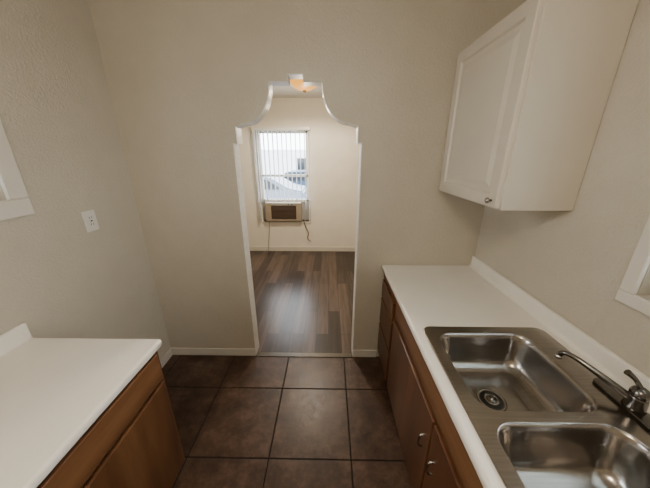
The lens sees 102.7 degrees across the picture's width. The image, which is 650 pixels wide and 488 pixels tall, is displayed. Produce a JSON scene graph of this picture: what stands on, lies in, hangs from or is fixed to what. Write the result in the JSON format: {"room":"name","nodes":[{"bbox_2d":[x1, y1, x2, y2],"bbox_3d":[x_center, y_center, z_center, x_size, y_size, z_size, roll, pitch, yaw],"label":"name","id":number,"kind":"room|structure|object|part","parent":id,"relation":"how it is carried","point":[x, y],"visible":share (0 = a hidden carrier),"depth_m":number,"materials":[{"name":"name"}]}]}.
{"room":"kitchen","nodes":[
{"label":"kitchen","id":0,"kind":"room"},
{"bbox_2d":[0,0,170,359],"bbox_3d":[-1.491,0.273,0.225,0.120,2.800,3.600,0,19,1],"label":"wall","id":1,"kind":"structure","parent":0,"point":[59,278],"depth_m":1.41,"materials":[{"name":"beige paint"}]},
{"bbox_2d":[0,323,32,356],"bbox_3d":[-1.418,0.671,0.471,0.021,0.093,1.607,0,19,1],"label":"backsplash","id":2,"kind":"structure","parent":1,"relation":"attached to","point":[14,337],"depth_m":1.17,"materials":[{"name":"white laminate"}]},
{"bbox_2d":[0,120,34,220],"bbox_3d":[-1.413,-0.387,0.620,0.018,0.870,1.040,0,19,1],"label":"window frame","id":3,"kind":"structure","parent":1,"relation":"attached to","point":[18,203],"depth_m":1.15,"materials":[{"name":"paint"}]},
{"bbox_2d":[81,209,98,231],"bbox_3d":[-1.404,-0.139,1.558,0.010,0.124,0.084,0,19,1],"label":"power outlet","id":4,"kind":"object","parent":1,"relation":"attached to","point":[89,217],"visible":1,"depth_m":1.55,"materials":[{"name":"white plastic"}]},
{"bbox_2d":[87,214,95,226],"bbox_3d":[-1.402,-0.139,1.558,0.004,0.072,0.036,0,19,1],"label":"receptacle","id":5,"kind":"object","parent":4,"relation":"attached to","point":[91,219],"depth_m":1.56,"materials":[{"name":"white plastic"}]},
{"bbox_2d":[160,348,171,367],"bbox_3d":[-1.404,1.123,1.940,0.012,0.075,0.888,0,19,1],"label":"baseboard","id":6,"kind":"structure","parent":1,"relation":"attached to","point":[166,357],"depth_m":2.28,"materials":[{"name":"paint"}]},
{"bbox_2d":[162,251,411,487],"bbox_3d":[-0.377,1.176,1.947,4.600,0.030,6.300,0,19,1],"label":"floor","id":7,"kind":"structure","parent":0,"point":[242,421],"depth_m":1.93,"materials":[{"name":"tile"}]},
{"bbox_2d":[37,351,184,487],"bbox_3d":[-1.109,1.157,0.623,0.637,0.869,1.587,0,19,1],"label":"base cabinet","id":8,"kind":"object","parent":7,"relation":"on","point":[135,442],"visible":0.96,"depth_m":1.05,"materials":[{"name":"brown wood"}]},
{"bbox_2d":[0,323,161,487],"bbox_3d":[-1.108,0.686,0.471,0.642,0.121,1.607,0,19,1],"label":"countertop","id":9,"kind":"structure","parent":8,"relation":"on","point":[52,390],"depth_m":0.96,"materials":[{"name":"white laminate"}]},
{"bbox_2d":[256,352,351,357],"bbox_3d":[-0.190,1.011,2.368,0.874,0.006,0.050,0,19,1],"label":"threshold strip","id":10,"kind":"object","parent":7,"relation":"on","point":[259,354],"visible":1,"depth_m":2.37,"materials":[{"name":"silver metal"}]},
{"bbox_2d":[377,274,482,487],"bbox_3d":[0.777,1.019,1.024,0.734,0.869,2.496,0,19,1],"label":"base cabinet","id":11,"kind":"object","parent":7,"relation":"on","point":[435,454],"visible":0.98,"depth_m":1.25,"materials":[{"name":"brown wood"}]},
{"bbox_3d":[0.426,0.880,1.165,0.028,0.081,0.009,0,19,1],"label":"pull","id":12,"kind":"part","parent":11,"relation":"part of","materials":[{"name":"silver metal"}]},
{"bbox_3d":[0.424,0.916,1.060,0.028,0.081,0.009,0,19,1],"label":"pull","id":13,"kind":"part","parent":11,"relation":"part of","materials":[{"name":"silver metal"}]},
{"bbox_2d":[382,256,649,487],"bbox_3d":[0.789,0.551,0.864,0.713,0.121,2.498,0,19,1],"label":"countertop","id":14,"kind":"structure","parent":11,"relation":"on","point":[475,294],"depth_m":1.40,"materials":[{"name":"white laminate"}]},
{"bbox_2d":[423,326,649,487],"bbox_3d":[0.774,0.646,0.898,0.597,0.171,0.920,0,19,1],"label":"sink","id":15,"kind":"object","parent":14,"relation":"in","point":[541,419],"visible":1,"depth_m":0.87,"materials":[{"name":"silver metal"}]},
{"bbox_2d":[479,390,503,409],"bbox_3d":[0.708,0.661,1.104,0.090,0.004,0.090,0,19,1],"label":"sink drain","id":16,"kind":"object","parent":15,"relation":"on","point":[493,399],"depth_m":1.10,"materials":[{"name":"silver metal"}]},
{"bbox_3d":[0.708,0.653,1.101,0.042,0.010,0.042,0,19,1],"label":"bowl strainer knob","id":17,"kind":"part","parent":15,"relation":"part of","materials":[{"name":"silver metal"}]},
{"bbox_3d":[0.745,0.579,1.094,0.434,0.168,0.409,0,19,1],"label":"bowl","id":18,"kind":"part","parent":15,"relation":"part of","materials":[{"name":"silver metal"}]},
{"bbox_3d":[0.738,0.720,0.684,0.434,0.168,0.383,0,19,1],"label":"bowl","id":19,"kind":"part","parent":15,"relation":"part of","materials":[{"name":"silver metal"}]},
{"bbox_2d":[554,350,649,430],"bbox_3d":[1.024,0.479,0.901,0.125,0.143,0.338,-7,20,-18],"label":"kitchen faucet","id":20,"kind":"object","parent":15,"relation":"on","point":[635,400],"visible":1,"depth_m":0.87,"materials":[{"name":"silver metal"}]},
{"bbox_3d":[0.979,0.474,0.944,0.030,0.079,0.228,-13,23,-32],"label":"spout","id":21,"kind":"part","parent":20,"relation":"part of","materials":[{"name":"silver metal"}]},
{"bbox_3d":[1.040,0.556,0.878,0.056,0.012,0.250,0,19,1],"label":"deck plate","id":22,"kind":"part","parent":20,"relation":"part of","materials":[{"name":"silver metal"}]},
{"bbox_3d":[1.023,0.452,0.857,0.059,0.063,0.021,14,24,36],"label":"lever","id":23,"kind":"part","parent":20,"relation":"part of","materials":[{"name":"silver metal"}]},
{"bbox_2d":[272,83,322,97],"bbox_3d":[-0.346,-1.927,2.890,4.600,0.080,2.690,0,19,1],"label":"ceiling","id":24,"kind":"structure","parent":0,"point":[290,91],"depth_m":3.73,"materials":[{"name":"white paint"}]},
{"bbox_2d":[290,79,315,92],"bbox_3d":[-0.236,-1.824,2.971,0.330,0.168,0.330,0,19,1],"label":"ceiling lamp","id":25,"kind":"object","parent":24,"relation":"attached to","point":[298,84],"depth_m":2.91,"materials":[{"name":"white glass"}]},
{"bbox_2d":[239,98,359,246],"bbox_3d":[-0.326,-1.104,4.566,4.600,2.570,0.140,0,19,1],"label":"wall","id":26,"kind":"structure","parent":0,"point":[333,148],"depth_m":4.49,"materials":[{"name":"white paint"}]},
{"bbox_2d":[251,126,310,220],"bbox_3d":[-0.707,-1.150,4.422,0.940,1.550,0.104,0,19,1],"label":"vertical blinds","id":27,"kind":"object","parent":26,"relation":"attached to","point":[276,128],"visible":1,"depth_m":4.32,"materials":[{"name":"white plastic"}]},
{"bbox_2d":[257,131,308,220],"bbox_3d":[-0.705,-1.159,4.564,0.840,1.525,0.060,0,19,1],"label":"frame","id":28,"kind":"object","parent":26,"relation":"attached to","point":[260,132],"visible":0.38,"depth_m":4.51,"materials":[{"name":"paint"}]},
{"bbox_2d":[262,201,308,220],"bbox_3d":[-0.706,-0.595,4.684,0.836,0.330,0.240,0,19,1],"label":"air conditioner","id":29,"kind":"object","parent":26,"relation":"attached to","point":[272,210],"visible":0.98,"depth_m":4.60,"materials":[{"name":"beige plastic"}]},
{"bbox_2d":[271,206,295,218],"bbox_3d":[-0.728,-0.554,4.589,0.440,0.235,0.016,0,19,1],"label":"grille","id":30,"kind":"object","parent":29,"relation":"attached to","point":[277,212],"depth_m":4.58,"materials":[{"name":"brown plastic"}]},
{"bbox_2d":[262,221,310,222],"bbox_3d":[-0.706,-0.405,4.755,0.900,0.025,0.070,0,19,1],"label":"sill","id":31,"kind":"structure","parent":26,"relation":"attached to","point":[262,221],"depth_m":4.73,"materials":[{"name":"paint"}]},
{"bbox_2d":[249,247,354,250],"bbox_3d":[-0.327,0.095,4.898,4.600,0.085,0.014,0,19,1],"label":"baseboard","id":32,"kind":"structure","parent":26,"relation":"attached to","point":[251,248],"depth_m":4.89,"materials":[{"name":"paint"}]},
{"bbox_2d":[88,0,525,355],"bbox_3d":[-0.369,-0.327,1.962,4.600,2.800,0.110,0,19,1],"label":"wall","id":33,"kind":"structure","parent":0,"point":[185,78],"depth_m":1.73,"materials":[{"name":"paint"}]},
{"bbox_2d":[171,348,375,356],"bbox_3d":[-0.471,0.981,2.351,1.863,0.075,0.012,0,19,1],"label":"baseboard","id":34,"kind":"structure","parent":33,"relation":"attached to","point":[175,351],"depth_m":2.35,"materials":[{"name":"paint"}]},
{"bbox_2d":[475,0,649,377],"bbox_3d":[1.197,0.287,0.185,0.120,2.800,3.600,0,19,1],"label":"wall","id":35,"kind":"structure","parent":0,"point":[575,263],"depth_m":1.07,"materials":[{"name":"beige paint"}]},
{"bbox_2d":[439,0,638,210],"bbox_3d":[0.966,-0.662,1.399,0.385,0.835,0.686,0,19,1],"label":"upper cabinet","id":36,"kind":"object","parent":35,"relation":"attached to","point":[530,96],"visible":1,"depth_m":1.12,"materials":[{"name":"white wood"}]},
{"bbox_3d":[0.783,-0.209,1.246,0.029,0.028,0.028,0,19,1],"label":"knob","id":37,"kind":"part","parent":36,"relation":"part of","materials":[{"name":"silver metal"}]},
{"bbox_3d":[0.813,-0.662,1.399,0.020,0.819,0.657,0,19,1],"label":"door panel","id":38,"kind":"part","parent":36,"relation":"part of","materials":[{"name":"white wood"}]},
{"bbox_2d":[471,256,649,390],"bbox_3d":[1.135,0.539,0.854,0.021,0.093,2.498,0,19,1],"label":"backsplash","id":39,"kind":"structure","parent":35,"relation":"attached to","point":[615,364],"depth_m":1.20,"materials":[{"name":"white laminate"}]},
{"bbox_2d":[615,215,649,316],"bbox_3d":[1.133,-0.082,0.345,0.018,1.003,1.078,0,19,1],"label":"window frame","id":40,"kind":"structure","parent":35,"relation":"attached to","point":[639,263],"depth_m":0.94,"materials":[{"name":"paint"}]},
{"label":"outside","id":41,"kind":"structure","parent":0,"visible":0},
{"bbox_3d":[0.223,-2.508,13.943,60.000,0.100,52.000,0,19,1],"label":"ground","id":42,"kind":"structure","parent":41,"visible":0},
{"bbox_2d":[262,150,305,173],"bbox_3d":[-2.713,-5.003,17.337,34.000,2.400,2.050,0,19,1],"label":"building","id":43,"kind":"structure","parent":42,"relation":"on","point":[297,160],"depth_m":16.23,"materials":[{"name":"paint"}]},
{"bbox_2d":[264,177,306,201],"bbox_3d":[-2.837,-1.933,10.014,4.286,1.379,1.740,0,19,1],"label":"parked car","id":44,"kind":"object","parent":42,"relation":"on","point":[298,189],"visible":0.1,"depth_m":9.17,"materials":[{"name":"silver paint"}]},
{"bbox_2d":[284,170,306,186],"bbox_3d":[-1.183,-3.035,13.203,4.286,1.379,1.740,0,19,1],"label":"parked car","id":45,"kind":"object","parent":42,"relation":"on","point":[300,180],"visible":0.02,"depth_m":12.29,"materials":[{"name":"blue paint"}]}
]}

